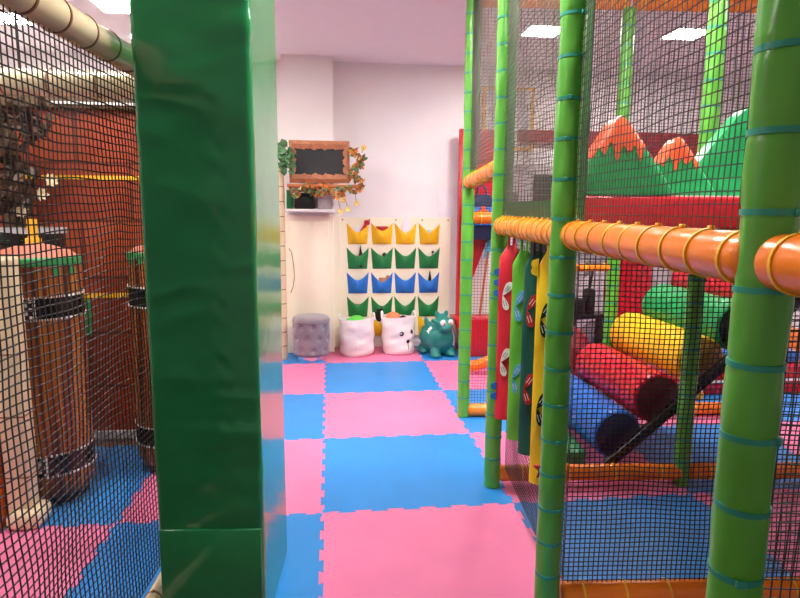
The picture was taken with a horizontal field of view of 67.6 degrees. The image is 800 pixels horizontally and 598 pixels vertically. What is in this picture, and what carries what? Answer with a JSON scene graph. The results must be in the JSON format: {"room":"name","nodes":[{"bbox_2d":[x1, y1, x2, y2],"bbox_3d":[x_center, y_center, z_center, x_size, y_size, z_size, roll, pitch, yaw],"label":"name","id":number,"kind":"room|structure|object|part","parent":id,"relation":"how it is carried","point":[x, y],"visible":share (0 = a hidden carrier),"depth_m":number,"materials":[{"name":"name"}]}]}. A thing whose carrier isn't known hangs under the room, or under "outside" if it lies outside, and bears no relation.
{"room":"indoor playground","nodes":[
{"label":"indoor playground","id":0,"kind":"room"},
{"bbox_2d":[0,108,142,438],"bbox_3d":[-2.466,-0.118,3.811,2.500,2.120,0.120,-1,9,-7],"label":"wall","id":1,"kind":"structure","parent":0,"point":[52,110],"depth_m":3.77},
{"bbox_2d":[0,95,135,110],"bbox_3d":[-2.457,-1.214,3.637,2.500,0.100,0.160,-1,9,-7],"label":"cap","id":2,"kind":"object","parent":1,"relation":"on","point":[14,96],"visible":0.02,"depth_m":3.62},
{"bbox_2d":[51,101,134,105],"bbox_3d":[-1.702,-1.189,3.642,0.800,0.014,0.012,-1,9,-7],"label":"light strip","id":3,"kind":"object","parent":2,"relation":"attached to","point":[56,102],"visible":0.21,"depth_m":3.62,"materials":[{"name":"white plastic"}]},
{"bbox_2d":[25,175,138,297],"bbox_3d":[-2.360,-0.386,3.741,2.200,0.772,0.012,-1,9,-7],"label":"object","id":4,"kind":"structure","parent":1,"relation":"attached to","point":[86,176],"depth_m":3.75,"materials":[{"name":"yellow"}]},
{"bbox_2d":[85,299,91,335],"bbox_3d":[-2.026,0.121,3.855,0.070,0.240,0.012,-1,9,-7],"label":"trim","id":5,"kind":"structure","parent":1,"relation":"attached to","point":[89,303],"depth_m":3.85,"materials":[{"name":"plastic"}]},
{"bbox_2d":[95,438,136,446],"bbox_3d":[0.552,1.145,3.090,8.600,0.080,8.200,-1,9,-7],"label":"floor","id":6,"kind":"structure","parent":0,"point":[118,439],"depth_m":3.97,"materials":[{"name":"grey"}]},
{"bbox_2d":[0,524,114,597],"bbox_3d":[-1.825,1.185,2.366,1.019,0.020,1.019,-1,9,-7],"label":"floor mat","id":7,"kind":"object","parent":6,"relation":"on","point":[6,532],"visible":0.35,"depth_m":2.63,"materials":[{"name":"pink rubber"}]},
{"bbox_2d":[0,445,149,530],"bbox_3d":[-1.943,1.037,3.348,1.019,0.020,1.019,-1,9,-7],"label":"floor mat","id":8,"kind":"object","parent":6,"relation":"on","point":[115,447],"visible":0.22,"depth_m":3.24,"materials":[{"name":"blue rubber"}]},
{"bbox_2d":[0,456,6,528],"bbox_3d":[-1.961,0.454,2.787,0.130,1.300,0.110,-1,9,-7],"label":"panel","id":9,"kind":"object","parent":8,"relation":"on","point":[2,491],"visible":0.18,"depth_m":2.85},
{"bbox_2d":[0,256,51,529],"bbox_3d":[-1.806,0.451,2.815,0.166,1.300,0.170,-1,9,-7],"label":"post","id":10,"kind":"object","parent":8,"relation":"on","point":[3,258],"visible":0.59,"depth_m":2.81,"materials":[{"name":"beige plastic"}]},
{"bbox_2d":[0,227,66,249],"bbox_3d":[-2.082,0.296,3.463,0.377,1.410,0.382,-1,9,-7],"label":"planter","id":11,"kind":"object","parent":8,"relation":"on","point":[7,229],"visible":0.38,"depth_m":3.24,"materials":[{"name":"black plastic"}]},
{"bbox_2d":[0,96,62,228],"bbox_3d":[-2.296,-0.090,3.493,0.734,2.165,0.398,-1,9,-7],"label":"artificial tree","id":12,"kind":"object","parent":11,"relation":"in","point":[10,111],"visible":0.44,"depth_m":3.38,"materials":[{"name":"brown plastic"}]},
{"bbox_3d":[-2.161,-0.499,3.408,0.084,0.084,0.011,-1,9,-7],"label":"flower","id":13,"kind":"part","parent":12,"relation":"part of","materials":[{"name":"beige plastic"}]},
{"bbox_3d":[-2.064,-0.607,3.444,0.083,0.084,0.011,-1,9,-7],"label":"flower","id":14,"kind":"part","parent":12,"relation":"part of","materials":[{"name":"beige plastic"}]},
{"bbox_3d":[-2.006,-0.685,3.439,0.084,0.084,0.011,-1,9,-7],"label":"flower","id":15,"kind":"part","parent":12,"relation":"part of","materials":[{"name":"beige plastic"}]},
{"bbox_2d":[64,513,323,597],"bbox_3d":[-0.832,1.175,2.484,1.019,0.020,1.019,-1,9,-7],"label":"floor mat","id":16,"kind":"object","parent":6,"relation":"on","point":[299,578],"visible":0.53,"depth_m":2.59,"materials":[{"name":"blue rubber"}]},
{"bbox_2d":[0,0,162,597],"bbox_3d":[-2.018,0.227,1.530,2.271,2.120,2.588,0,9,-2],"label":"safety net","id":17,"kind":"object","parent":16,"relation":"on","point":[59,18],"visible":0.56,"depth_m":1.74,"materials":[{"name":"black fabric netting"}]},
{"bbox_2d":[129,0,286,597],"bbox_3d":[-0.663,-0.327,2.178,0.373,3.042,0.530,0,9,-2],"label":"pillar","id":18,"kind":"structure","parent":16,"relation":"on","point":[205,96],"depth_m":1.99,"materials":[{"name":"green leather"}]},
{"bbox_2d":[116,439,324,523],"bbox_3d":[-0.950,1.027,3.466,1.019,0.020,1.019,-1,9,-7],"label":"floor mat","id":19,"kind":"object","parent":6,"relation":"on","point":[304,467],"visible":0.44,"depth_m":3.38,"materials":[{"name":"pink rubber"}]},
{"bbox_2d":[282,353,325,363],"bbox_3d":[-1.283,0.608,6.251,1.019,0.020,0.692,-1,9,-7],"label":"floor mat","id":20,"kind":"object","parent":6,"relation":"on","point":[292,358],"visible":0.15,"depth_m":6.04,"materials":[{"name":"rubber"}]},
{"bbox_2d":[278,166,287,359],"bbox_3d":[-1.192,-0.354,5.975,0.100,1.965,0.100,-1,9,-7],"label":"bamboo post","id":21,"kind":"object","parent":20,"relation":"on","point":[281,176],"visible":0.46,"depth_m":5.95,"materials":[{"name":"beige wood"}]},
{"bbox_2d":[278,139,295,175],"bbox_3d":[-1.124,-1.367,5.770,0.248,0.349,0.213,-1,9,-7],"label":"ivy plant","id":22,"kind":"object","parent":21,"relation":"attached to","point":[284,158],"visible":0.87,"depth_m":5.75,"materials":[{"name":"green plant"}]},
{"bbox_2d":[287,184,358,188],"bbox_3d":[-0.769,-1.129,5.980,0.700,0.030,0.240,-1,9,-7],"label":"wooden ledge","id":23,"kind":"object","parent":21,"relation":"attached to","point":[288,185],"visible":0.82,"depth_m":5.87,"materials":[{"name":"brown wood"}]},
{"bbox_2d":[289,140,349,182],"bbox_3d":[-0.801,-1.361,5.950,0.590,0.405,0.221,-1,9,-7],"label":"chalkboard","id":24,"kind":"object","parent":23,"relation":"on","point":[315,161],"visible":0.94,"depth_m":5.86,"materials":[{"name":"brown wood"},{"name":"black slate chalkboard surface"}]},
{"bbox_3d":[-0.792,-1.349,5.875,0.500,0.270,0.012,-1,9,-7],"label":"slate panel","id":25,"kind":"part","parent":24,"relation":"part of","materials":[{"name":"stone"}]},
{"bbox_2d":[288,145,367,214],"bbox_3d":[-0.704,-1.174,5.856,0.787,0.690,0.178,-1,9,-7],"label":"garland","id":26,"kind":"object","parent":23,"relation":"hanging from","point":[359,164],"visible":1,"depth_m":5.87,"materials":[{"name":"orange plant"}]},
{"bbox_2d":[292,313,330,362],"bbox_3d":[-0.904,0.389,6.106,0.390,0.461,0.390,0,9,0],"label":"pouf","id":27,"kind":"object","parent":20,"relation":"on","point":[311,331],"visible":1,"depth_m":5.96,"materials":[{"name":"grey fabric"}]},
{"bbox_2d":[283,393,325,440],"bbox_3d":[-1.067,0.879,4.448,1.019,0.020,1.019,-1,9,-7],"label":"floor mat","id":28,"kind":"object","parent":6,"relation":"on","point":[303,413],"visible":0.35,"depth_m":4.44,"materials":[{"name":"blue rubber"}]},
{"bbox_2d":[283,363,325,394],"bbox_3d":[-1.185,0.731,5.430,1.019,0.020,1.019,-1,9,-7],"label":"floor mat","id":29,"kind":"object","parent":6,"relation":"on","point":[298,379],"visible":0.38,"depth_m":5.43,"materials":[{"name":"pink rubber"}]},
{"bbox_2d":[325,347,423,362],"bbox_3d":[-0.290,0.598,6.369,1.019,0.020,0.692,-1,9,-7],"label":"floor mat","id":30,"kind":"object","parent":6,"relation":"on","point":[378,355],"visible":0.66,"depth_m":6.21,"materials":[{"name":"pink rubber"}]},
{"bbox_2d":[338,312,374,356],"bbox_3d":[-0.458,0.365,6.349,0.392,0.439,0.377,-1,9,-7],"label":"fabric basket","id":31,"kind":"object","parent":30,"relation":"on","point":[357,336],"visible":0.99,"depth_m":6.21,"materials":[{"name":"white fabric"}]},
{"bbox_2d":[347,315,363,320],"bbox_3d":[-0.457,0.230,6.329,0.245,0.120,0.160,-1,9,-7],"label":"pile","id":32,"kind":"object","parent":31,"relation":"in","point":[355,317],"visible":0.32,"depth_m":6.28,"materials":[{"name":"plastic"}]},
{"bbox_2d":[381,310,415,354],"bbox_3d":[-0.020,0.350,6.439,0.372,0.449,0.363,3,9,18],"label":"fabric basket","id":33,"kind":"object","parent":30,"relation":"on","point":[398,334],"visible":0.97,"depth_m":6.29,"materials":[{"name":"white fabric"}]},
{"bbox_2d":[386,312,399,317],"bbox_3d":[-0.073,0.197,6.386,0.164,0.120,0.160,-1,9,-7],"label":"ball","id":34,"kind":"object","parent":33,"relation":"in","point":[390,314],"visible":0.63,"depth_m":6.33,"materials":[{"name":"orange plastic"}]},
{"bbox_2d":[324,361,441,393],"bbox_3d":[-0.192,0.721,5.547,1.019,0.020,1.019,-1,9,-7],"label":"floor mat","id":35,"kind":"object","parent":6,"relation":"on","point":[396,376],"visible":0.89,"depth_m":5.48,"materials":[{"name":"blue rubber"}]},
{"bbox_2d":[323,390,468,438],"bbox_3d":[-0.074,0.869,4.565,1.019,0.020,1.019,-1,9,-7],"label":"floor mat","id":36,"kind":"object","parent":6,"relation":"on","point":[386,413],"visible":0.9,"depth_m":4.49,"materials":[{"name":"pink rubber"}]},
{"bbox_2d":[321,433,512,512],"bbox_3d":[0.043,1.017,3.583,1.019,0.020,1.019,-1,9,-7],"label":"floor mat","id":37,"kind":"object","parent":6,"relation":"on","point":[376,473],"visible":0.84,"depth_m":3.49,"materials":[{"name":"blue rubber"}]},
{"bbox_2d":[318,503,563,597],"bbox_3d":[0.161,1.165,2.601,1.019,0.020,1.019,-1,9,-7],"label":"floor mat","id":38,"kind":"object","parent":6,"relation":"on","point":[487,550],"visible":0.84,"depth_m":2.68,"materials":[{"name":"pink rubber"}]},
{"bbox_2d":[414,345,483,360],"bbox_3d":[0.703,0.588,6.486,1.019,0.020,0.692,-1,9,-7],"label":"floor mat","id":39,"kind":"object","parent":6,"relation":"on","point":[426,356],"visible":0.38,"depth_m":6.25,"materials":[{"name":"rubber"}]},
{"bbox_2d":[418,310,455,357],"bbox_3d":[0.377,0.346,6.397,0.325,0.492,0.610,-3,9,-25],"label":"toy","id":40,"kind":"object","parent":39,"relation":"on","point":[436,336],"visible":1,"depth_m":6.21,"materials":[{"name":"teal rubber"}]},
{"bbox_2d":[449,314,487,356],"bbox_3d":[1.054,0.383,6.452,1.000,0.399,0.350,-1,9,-7],"label":"plinth","id":41,"kind":"object","parent":39,"relation":"on","point":[475,351],"visible":0.26,"depth_m":6.26,"materials":[{"name":"red plastic"}]},
{"bbox_2d":[454,129,493,348],"bbox_3d":[0.903,-0.624,6.511,0.565,2.369,0.080,-1,9,-7],"label":"board","id":42,"kind":"object","parent":39,"relation":"on","point":[479,248],"visible":0.34,"depth_m":6.42,"materials":[{"name":"red plastic"}]},
{"bbox_2d":[474,184,491,239],"bbox_3d":[0.863,-0.913,6.246,0.380,0.582,0.226,-1,9,-7],"label":"backpack","id":43,"kind":"object","parent":42,"relation":"hanging from","point":[479,232],"visible":0.28,"depth_m":6.19,"materials":[{"name":"blue fabric"}]},
{"bbox_3d":[0.859,-1.146,6.265,0.124,0.126,0.063,-1,9,-7],"label":"handle","id":44,"kind":"part","parent":43,"relation":"part of","materials":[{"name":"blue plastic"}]},
{"bbox_2d":[479,240,490,313],"bbox_3d":[0.985,-0.441,6.478,0.234,1.221,0.029,-1,9,-7],"label":"strip","id":45,"kind":"object","parent":39,"relation":"on","point":[486,252],"visible":0.34,"depth_m":6.47,"materials":[{"name":"blue plastic"}]},
{"bbox_2d":[424,360,486,389],"bbox_3d":[0.801,0.711,5.665,1.019,0.020,1.019,-1,9,-7],"label":"floor mat","id":46,"kind":"object","parent":6,"relation":"on","point":[445,372],"visible":0.31,"depth_m":5.57,"materials":[{"name":"pink rubber"}]},
{"bbox_2d":[470,355,487,371],"bbox_3d":[0.868,0.568,5.612,0.437,0.241,0.102,0,9,0],"label":"slide rail","id":47,"kind":"object","parent":46,"relation":"on","point":[485,358],"visible":0.28,"depth_m":5.58,"materials":[{"name":"orange plastic"}]},
{"bbox_2d":[442,389,568,432],"bbox_3d":[0.919,0.859,4.683,1.019,0.020,1.019,-1,9,-7],"label":"floor mat","id":48,"kind":"object","parent":6,"relation":"on","point":[473,424],"visible":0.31,"depth_m":4.44,"materials":[{"name":"blue rubber"}]},
{"bbox_2d":[469,429,689,502],"bbox_3d":[1.036,1.007,3.701,1.019,0.020,1.019,-1,9,-7],"label":"floor mat","id":49,"kind":"object","parent":6,"relation":"on","point":[479,437],"visible":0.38,"depth_m":3.37,"materials":[{"name":"pink rubber"}]},
{"bbox_2d":[566,272,799,463],"bbox_3d":[1.645,0.362,3.918,1.405,1.200,1.040,0,9,-2],"label":"foam roller","id":50,"kind":"object","parent":49,"relation":"on","point":[674,294],"visible":0.38,"depth_m":3.66,"materials":[{"name":"multicoloured plastic"}]},
{"bbox_2d":[457,0,799,597],"bbox_3d":[1.722,-0.289,2.224,2.450,2.990,4.306,0,9,-2],"label":"frame","id":51,"kind":"object","parent":6,"relation":"on","point":[760,258],"visible":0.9,"depth_m":2.01,"materials":[{"name":"green plastic"}]},
{"bbox_3d":[0.483,-0.601,4.251,0.094,2.990,0.094,-1,9,-7],"label":"padded post","id":52,"kind":"part","parent":51,"relation":"part of","materials":[{"name":"green plastic"}]},
{"bbox_3d":[0.525,-0.432,3.124,0.094,2.990,0.095,-1,9,-7],"label":"padded post","id":53,"kind":"part","parent":51,"relation":"part of","materials":[{"name":"green plastic"}]},
{"bbox_2d":[490,236,518,419],"bbox_3d":[0.523,0.145,2.941,0.134,0.921,0.055,3,9,15],"label":"hanging banner","id":54,"kind":"object","parent":51,"relation":"hanging from","point":[504,283],"visible":0.71,"depth_m":2.93,"materials":[{"name":"red fabric"}]},
{"bbox_2d":[506,239,530,440],"bbox_3d":[0.567,0.194,2.740,0.124,0.955,0.053,3,9,15],"label":"hanging banner","id":55,"kind":"object","parent":51,"relation":"hanging from","point":[518,268],"visible":0.57,"depth_m":2.74,"materials":[{"name":"green fabric"}]},
{"bbox_2d":[517,242,543,455],"bbox_3d":[0.582,0.216,2.552,0.124,0.946,0.055,3,9,15],"label":"hanging banner","id":56,"kind":"object","parent":51,"relation":"hanging from","point":[530,280],"visible":0.63,"depth_m":2.55,"materials":[{"name":"green fabric"}]},
{"bbox_2d":[529,245,549,484],"bbox_3d":[0.567,0.256,2.351,0.129,0.997,0.056,3,9,15],"label":"hanging banner","id":57,"kind":"object","parent":51,"relation":"hanging from","point":[541,270],"visible":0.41,"depth_m":2.34,"materials":[{"name":"yellow fabric"}]},
{"bbox_3d":[0.550,-0.264,1.997,0.093,2.990,0.094,-1,9,-7],"label":"padded post","id":58,"kind":"part","parent":51,"relation":"part of","materials":[{"name":"green plastic"}]},
{"bbox_3d":[1.557,-0.555,4.298,0.093,2.900,0.094,-1,9,-7],"label":"padded post","id":59,"kind":"part","parent":51,"relation":"part of","materials":[{"name":"green plastic"}]},
{"bbox_2d":[549,195,740,228],"bbox_3d":[1.277,-0.412,2.832,1.060,0.148,0.380,0,9,-2],"label":"ledge","id":60,"kind":"object","parent":51,"relation":"on","point":[718,198],"visible":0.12,"depth_m":2.64,"materials":[{"name":"red plastic"}]},
{"bbox_2d":[587,116,672,194],"bbox_3d":[0.981,-0.638,2.666,0.475,0.339,0.133,0,9,-2],"label":"mountain shape","id":61,"kind":"object","parent":60,"relation":"on","point":[641,142],"visible":0.48,"depth_m":2.61,"materials":[{"name":"plastic"}]},
{"bbox_2d":[654,137,714,195],"bbox_3d":[1.294,-0.618,2.794,0.370,0.266,0.103,0,9,-2],"label":"mountain shape","id":62,"kind":"object","parent":60,"relation":"on","point":[708,187],"visible":0.52,"depth_m":2.75,"materials":[{"name":"plastic"}]},
{"bbox_2d":[695,109,747,195],"bbox_3d":[1.560,-0.708,2.897,0.490,0.417,0.105,0,9,-2],"label":"mountain shape","id":63,"kind":"object","parent":60,"relation":"on","point":[745,115],"visible":0.25,"depth_m":2.85,"materials":[{"name":"plastic"}]},
{"bbox_3d":[1.599,-0.430,3.165,0.093,2.990,0.095,-1,9,-7],"label":"padded post","id":64,"kind":"part","parent":51,"relation":"part of","materials":[{"name":"green plastic"}]},
{"bbox_3d":[0.611,-0.113,0.990,0.093,2.990,0.094,-1,9,-7],"label":"padded post","id":65,"kind":"part","parent":51,"relation":"part of","materials":[{"name":"green plastic"}]},
{"bbox_2d":[514,494,789,580],"bbox_3d":[1.154,1.155,2.719,1.019,0.020,1.019,-1,9,-7],"label":"floor mat","id":66,"kind":"object","parent":6,"relation":"on","point":[518,506],"visible":0.49,"depth_m":2.83,"materials":[{"name":"blue rubber"}]},
{"bbox_2d":[594,387,719,426],"bbox_3d":[1.912,0.849,4.800,1.019,0.020,1.019,-1,9,-7],"label":"floor mat","id":67,"kind":"object","parent":6,"relation":"on","point":[675,416],"visible":0.06,"depth_m":4.42,"materials":[{"name":"rubber"}]},
{"bbox_2d":[571,326,589,379],"bbox_3d":[1.466,0.498,5.189,0.400,0.548,0.440,-1,9,-7],"label":"hump","id":68,"kind":"object","parent":67,"relation":"on","point":[583,335],"visible":0.08,"depth_m":5.00,"materials":[{"name":"red plastic"}]},
{"bbox_2d":[603,260,651,360],"bbox_3d":[1.927,0.141,5.089,0.360,1.305,0.120,-1,9,-7],"label":"board","id":69,"kind":"object","parent":67,"relation":"on","point":[644,274],"visible":0.02,"depth_m":5.00,"materials":[{"name":"red plastic"}]},
{"bbox_2d":[696,391,703,398],"bbox_3d":[2.369,0.744,4.897,0.240,0.164,0.134,-4,10,-29],"label":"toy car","id":70,"kind":"object","parent":67,"relation":"on","point":[701,396],"visible":0.09,"depth_m":4.88,"materials":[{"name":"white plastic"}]},
{"bbox_2d":[635,424,799,493],"bbox_3d":[2.029,0.997,3.818,1.019,0.020,1.019,-1,9,-7],"label":"floor mat","id":71,"kind":"object","parent":6,"relation":"on","point":[698,425],"visible":0.2,"depth_m":3.86,"materials":[{"name":"blue rubber"}]},
{"bbox_2d":[693,488,799,575],"bbox_3d":[2.147,1.145,2.836,1.019,0.020,1.019,-1,9,-7],"label":"floor mat","id":72,"kind":"object","parent":6,"relation":"on","point":[775,490],"visible":0.23,"depth_m":2.99,"materials":[{"name":"pink rubber"}]},
{"bbox_2d":[695,394,799,420],"bbox_3d":[2.905,0.839,4.918,1.019,0.020,1.019,-1,9,-7],"label":"floor mat","id":73,"kind":"object","parent":6,"relation":"on","point":[706,396],"visible":0.04,"depth_m":4.86,"materials":[{"name":"rubber"}]},
{"bbox_2d":[672,363,799,393],"bbox_3d":[3.006,0.657,5.293,1.000,0.228,0.505,-1,9,-7],"label":"step","id":74,"kind":"structure","parent":73,"relation":"on","point":[792,364],"depth_m":5.07,"materials":[{"name":"red plastic"}]},
{"bbox_2d":[721,348,799,361],"bbox_3d":[3.001,0.484,5.320,0.960,0.100,0.360,-1,9,-7],"label":"cushion","id":75,"kind":"object","parent":74,"relation":"on","point":[793,354],"visible":0.08,"depth_m":5.19,"materials":[{"name":"blue plastic"}]},
{"bbox_2d":[780,420,799,453],"bbox_3d":[3.022,0.987,3.936,1.019,0.020,1.019,-1,9,-7],"label":"floor mat","id":76,"kind":"object","parent":6,"relation":"on","point":[783,422],"visible":0.1,"depth_m":4.11,"materials":[{"name":"rubber"}]},
{"bbox_3d":[2.787,0.691,5.900,1.019,0.020,1.019,-1,9,-7],"label":"floor mat","id":77,"kind":"object","parent":6,"relation":"on","visible":0},
{"bbox_2d":[789,327,799,361],"bbox_3d":[3.240,0.483,5.858,1.400,0.400,0.300,-1,9,-7],"label":"block","id":78,"kind":"object","parent":77,"relation":"on","point":[792,328],"visible":0.03,"depth_m":5.76,"materials":[{"name":"orange plastic"}]},
{"bbox_3d":[1.794,0.701,5.782,1.019,0.020,1.019,-1,9,-7],"label":"floor mat","id":79,"kind":"object","parent":6,"relation":"on","visible":0},
{"bbox_2d":[573,262,602,342],"bbox_3d":[1.804,0.167,5.791,0.560,1.033,0.249,-2,9,-18],"label":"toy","id":80,"kind":"object","parent":79,"relation":"on","point":[592,272],"visible":0.2,"depth_m":5.73,"materials":[{"name":"black plastic"}]},
{"bbox_2d":[281,54,333,215],"bbox_3d":[-0.956,-0.946,6.296,0.510,3.045,0.230,-1,9,-7],"label":"wall pier","id":81,"kind":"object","parent":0,"point":[306,80],"visible":0.43,"depth_m":6.02,"materials":[{"name":"paint"}]},
{"bbox_2d":[285,215,334,352],"bbox_3d":[-0.946,-0.147,6.281,0.510,1.450,0.039,-1,9,-7],"label":"wall","id":82,"kind":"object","parent":81,"relation":"attached to","point":[309,238],"visible":0.63,"depth_m":6.24,"materials":[{"name":"beige paint"}]},
{"bbox_2d":[289,249,294,291],"bbox_3d":[-1.125,-0.296,6.215,0.057,0.464,0.008,0,9,-3],"label":"power cable","id":83,"kind":"object","parent":82,"relation":"attached to","point":[289,249],"visible":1,"depth_m":6.22,"materials":[{"name":"black plastic"}]},
{"bbox_2d":[285,209,334,211],"bbox_3d":[-0.910,-0.899,6.069,0.490,0.030,0.210,-1,9,-7],"label":"wall shelf","id":84,"kind":"object","parent":81,"relation":"attached to","point":[286,210],"visible":0.99,"depth_m":5.97,"materials":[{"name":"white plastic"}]},
{"bbox_2d":[286,190,293,208],"bbox_3d":[-1.111,-1.006,6.029,0.060,0.185,0.150,-1,9,-7],"label":"storage box","id":85,"kind":"object","parent":84,"relation":"on","point":[290,205],"visible":0.77,"depth_m":5.96,"materials":[{"name":"plastic"}]},
{"bbox_2d":[294,193,314,208],"bbox_3d":[-0.967,-0.993,6.048,0.212,0.157,0.172,-1,9,-7],"label":"storage box","id":86,"kind":"object","parent":84,"relation":"on","point":[304,201],"visible":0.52,"depth_m":5.97,"materials":[{"name":"black plastic"}]},
{"bbox_2d":[317,196,331,208],"bbox_3d":[-0.764,-0.979,6.075,0.158,0.124,0.158,-1,9,-7],"label":"storage box","id":87,"kind":"object","parent":84,"relation":"on","point":[326,202],"visible":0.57,"depth_m":6.00,"materials":[{"name":"grey plastic"}]},
{"bbox_2d":[0,50,750,346],"bbox_3d":[0.117,-0.959,6.591,8.600,3.100,0.100,-1,9,-7],"label":"wall","id":88,"kind":"structure","parent":0,"point":[409,118],"depth_m":6.43,"materials":[{"name":"paint"}]},
{"bbox_2d":[334,214,340,346],"bbox_3d":[-0.685,-0.189,6.539,0.070,1.460,0.040,-1,9,-7],"label":"trim","id":89,"kind":"structure","parent":88,"relation":"attached to","point":[337,252],"depth_m":6.51,"materials":[{"name":"beige wood"}]},
{"bbox_2d":[340,217,450,335],"bbox_3d":[-0.046,-0.232,6.589,1.220,1.315,0.068,-1,9,-7],"label":"organizer","id":90,"kind":"object","parent":88,"relation":"attached to","point":[408,260],"visible":0.76,"depth_m":6.58,"materials":[{"name":"white fabric"}]},
{"bbox_2d":[353,226,360,231],"bbox_3d":[-0.473,-0.723,6.470,0.097,0.131,0.008,-1,9,-7],"label":"paper sheet","id":91,"kind":"object","parent":90,"relation":"in","point":[356,229],"visible":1,"depth_m":6.46,"materials":[{"name":"paper"}]},
{"bbox_2d":[360,220,369,230],"bbox_3d":[-0.391,-0.769,6.473,0.127,0.170,0.030,-1,9,-7],"label":"toy","id":92,"kind":"object","parent":90,"relation":"in","point":[366,222],"visible":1,"depth_m":6.46,"materials":[{"name":"plastic"}]},
{"bbox_2d":[375,308,382,321],"bbox_3d":[-0.226,0.173,6.634,0.100,0.158,0.049,-1,9,-7],"label":"toy","id":93,"kind":"object","parent":90,"relation":"in","point":[378,313],"visible":0.8,"depth_m":6.61,"materials":[{"name":"plastic"}]},
{"bbox_2d":[376,226,387,230],"bbox_3d":[-0.194,-0.731,6.502,0.130,0.120,0.020,-1,9,-7],"label":"box","id":94,"kind":"object","parent":90,"relation":"in","point":[382,228],"visible":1,"depth_m":6.49,"materials":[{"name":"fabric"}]},
{"bbox_2d":[379,275,389,281],"bbox_3d":[-0.170,-0.201,6.585,0.127,0.128,0.022,-1,9,-7],"label":"toy","id":95,"kind":"object","parent":90,"relation":"in","point":[387,276],"visible":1,"depth_m":6.57,"materials":[{"name":"plastic"}]},
{"bbox_2d":[402,216,409,232],"bbox_3d":[0.062,-0.779,6.530,0.100,0.260,0.008,-1,9,-7],"label":"paper sheet","id":96,"kind":"object","parent":90,"relation":"in","point":[406,223],"visible":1,"depth_m":6.52,"materials":[{"name":"paper"}]},
{"bbox_2d":[482,87,533,150],"bbox_3d":[1.176,-1.958,6.496,0.564,0.660,0.030,-1,9,-7],"label":"wall frame","id":97,"kind":"object","parent":88,"relation":"attached to","point":[529,89],"visible":0.03,"depth_m":6.49,"materials":[{"name":"white wood"}]},
{"bbox_2d":[518,130,698,157],"bbox_3d":[2.770,-1.648,6.662,3.000,0.400,0.060,-1,9,-7],"label":"trim","id":98,"kind":"structure","parent":88,"relation":"attached to","point":[530,139],"depth_m":6.62,"materials":[{"name":"plastic"}]},
{"bbox_2d":[0,0,755,76],"bbox_3d":[0.576,-1.975,2.623,8.600,0.100,8.200,-1,9,-7],"label":"ceiling","id":99,"kind":"structure","parent":0,"point":[415,32],"depth_m":5.20,"materials":[{"name":"paint"}]},
{"bbox_2d":[0,11,35,25],"bbox_3d":[-3.203,-2.277,4.834,0.332,0.012,0.332,-1,9,-7],"label":"recessed light","id":100,"kind":"object","parent":99,"relation":"in","point":[7,20],"visible":0.33,"depth_m":4.87,"materials":[{"name":"white plastic"}]},
{"bbox_2d":[0,13,30,23],"bbox_3d":[-3.203,-2.279,4.833,0.300,0.007,0.300,-1,9,-7],"label":"diffuser","id":101,"kind":"object","parent":100,"relation":"attached to","point":[7,20],"depth_m":4.87,"materials":[{"name":"white"}]},
{"bbox_2d":[0,14,96,505],"bbox_3d":[-1.855,-0.462,2.997,0.428,3.035,0.428,-1,9,-7],"label":"bag","id":102,"kind":"object","parent":99,"relation":"hanging from","point":[15,248],"visible":0.35,"depth_m":2.99,"materials":[{"name":"brown wood"}]},
{"bbox_3d":[-1.849,-1.180,2.890,0.007,1.583,0.008,7,11,38],"label":"hanging cord","id":103,"kind":"part","parent":102,"relation":"part of","materials":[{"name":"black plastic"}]},
{"bbox_2d":[89,0,129,13],"bbox_3d":[-2.139,-2.223,4.531,0.332,0.012,0.332,-1,9,-7],"label":"recessed light","id":104,"kind":"object","parent":99,"relation":"in","point":[106,6],"visible":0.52,"depth_m":4.52,"materials":[{"name":"white plastic"}]},
{"bbox_2d":[126,245,155,471],"bbox_3d":[-1.350,-0.520,3.406,0.428,3.035,0.428,-1,9,-7],"label":"bag","id":105,"kind":"object","parent":99,"relation":"hanging from","point":[140,245],"visible":0.15,"depth_m":3.35,"materials":[{"name":"brown wood"}]},
{"bbox_2d":[523,23,559,37],"bbox_3d":[1.219,-2.280,5.078,0.332,0.012,0.332,-1,9,-7],"label":"recessed light","id":106,"kind":"object","parent":99,"relation":"in","point":[532,23],"visible":0.13,"depth_m":5.06,"materials":[{"name":"white plastic"}]},
{"bbox_2d":[525,26,559,36],"bbox_3d":[1.219,-2.282,5.078,0.300,0.007,0.300,-1,9,-7],"label":"diffuser","id":107,"kind":"object","parent":106,"relation":"attached to","point":[528,26],"depth_m":5.08,"materials":[{"name":"white"}]},
{"bbox_2d":[658,26,705,40],"bbox_3d":[2.462,-2.277,5.125,0.332,0.012,0.332,-1,9,-7],"label":"recessed light","id":108,"kind":"object","parent":99,"relation":"in","point":[703,28],"visible":0.36,"depth_m":5.13,"materials":[{"name":"white plastic"}]},
{"bbox_2d":[663,29,705,38],"bbox_3d":[2.462,-2.280,5.125,0.300,0.007,0.300,-1,9,-7],"label":"diffuser","id":109,"kind":"object","parent":108,"relation":"attached to","point":[683,30],"depth_m":5.14,"materials":[{"name":"white plastic"}]},
{"bbox_2d":[791,311,799,327],"bbox_3d":[4.785,-0.441,3.358,0.100,3.100,8.200,-1,9,-7],"label":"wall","id":110,"kind":"structure","parent":0,"point":[797,312],"depth_m":6.57,"materials":[{"name":"paint"}]},
{"bbox_2d":[510,165,672,338],"bbox_3d":[2.708,-0.514,6.856,3.100,1.960,0.030,-1,9,-7],"label":"wall","id":111,"kind":"structure","parent":110,"relation":"attached to","point":[524,188],"depth_m":6.83,"materials":[{"name":"paint"}]},
{"bbox_2d":[531,174,551,254],"bbox_3d":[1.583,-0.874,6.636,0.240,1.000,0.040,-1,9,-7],"label":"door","id":112,"kind":"structure","parent":111,"relation":"in","point":[546,174],"depth_m":6.57,"materials":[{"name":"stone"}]}
]}

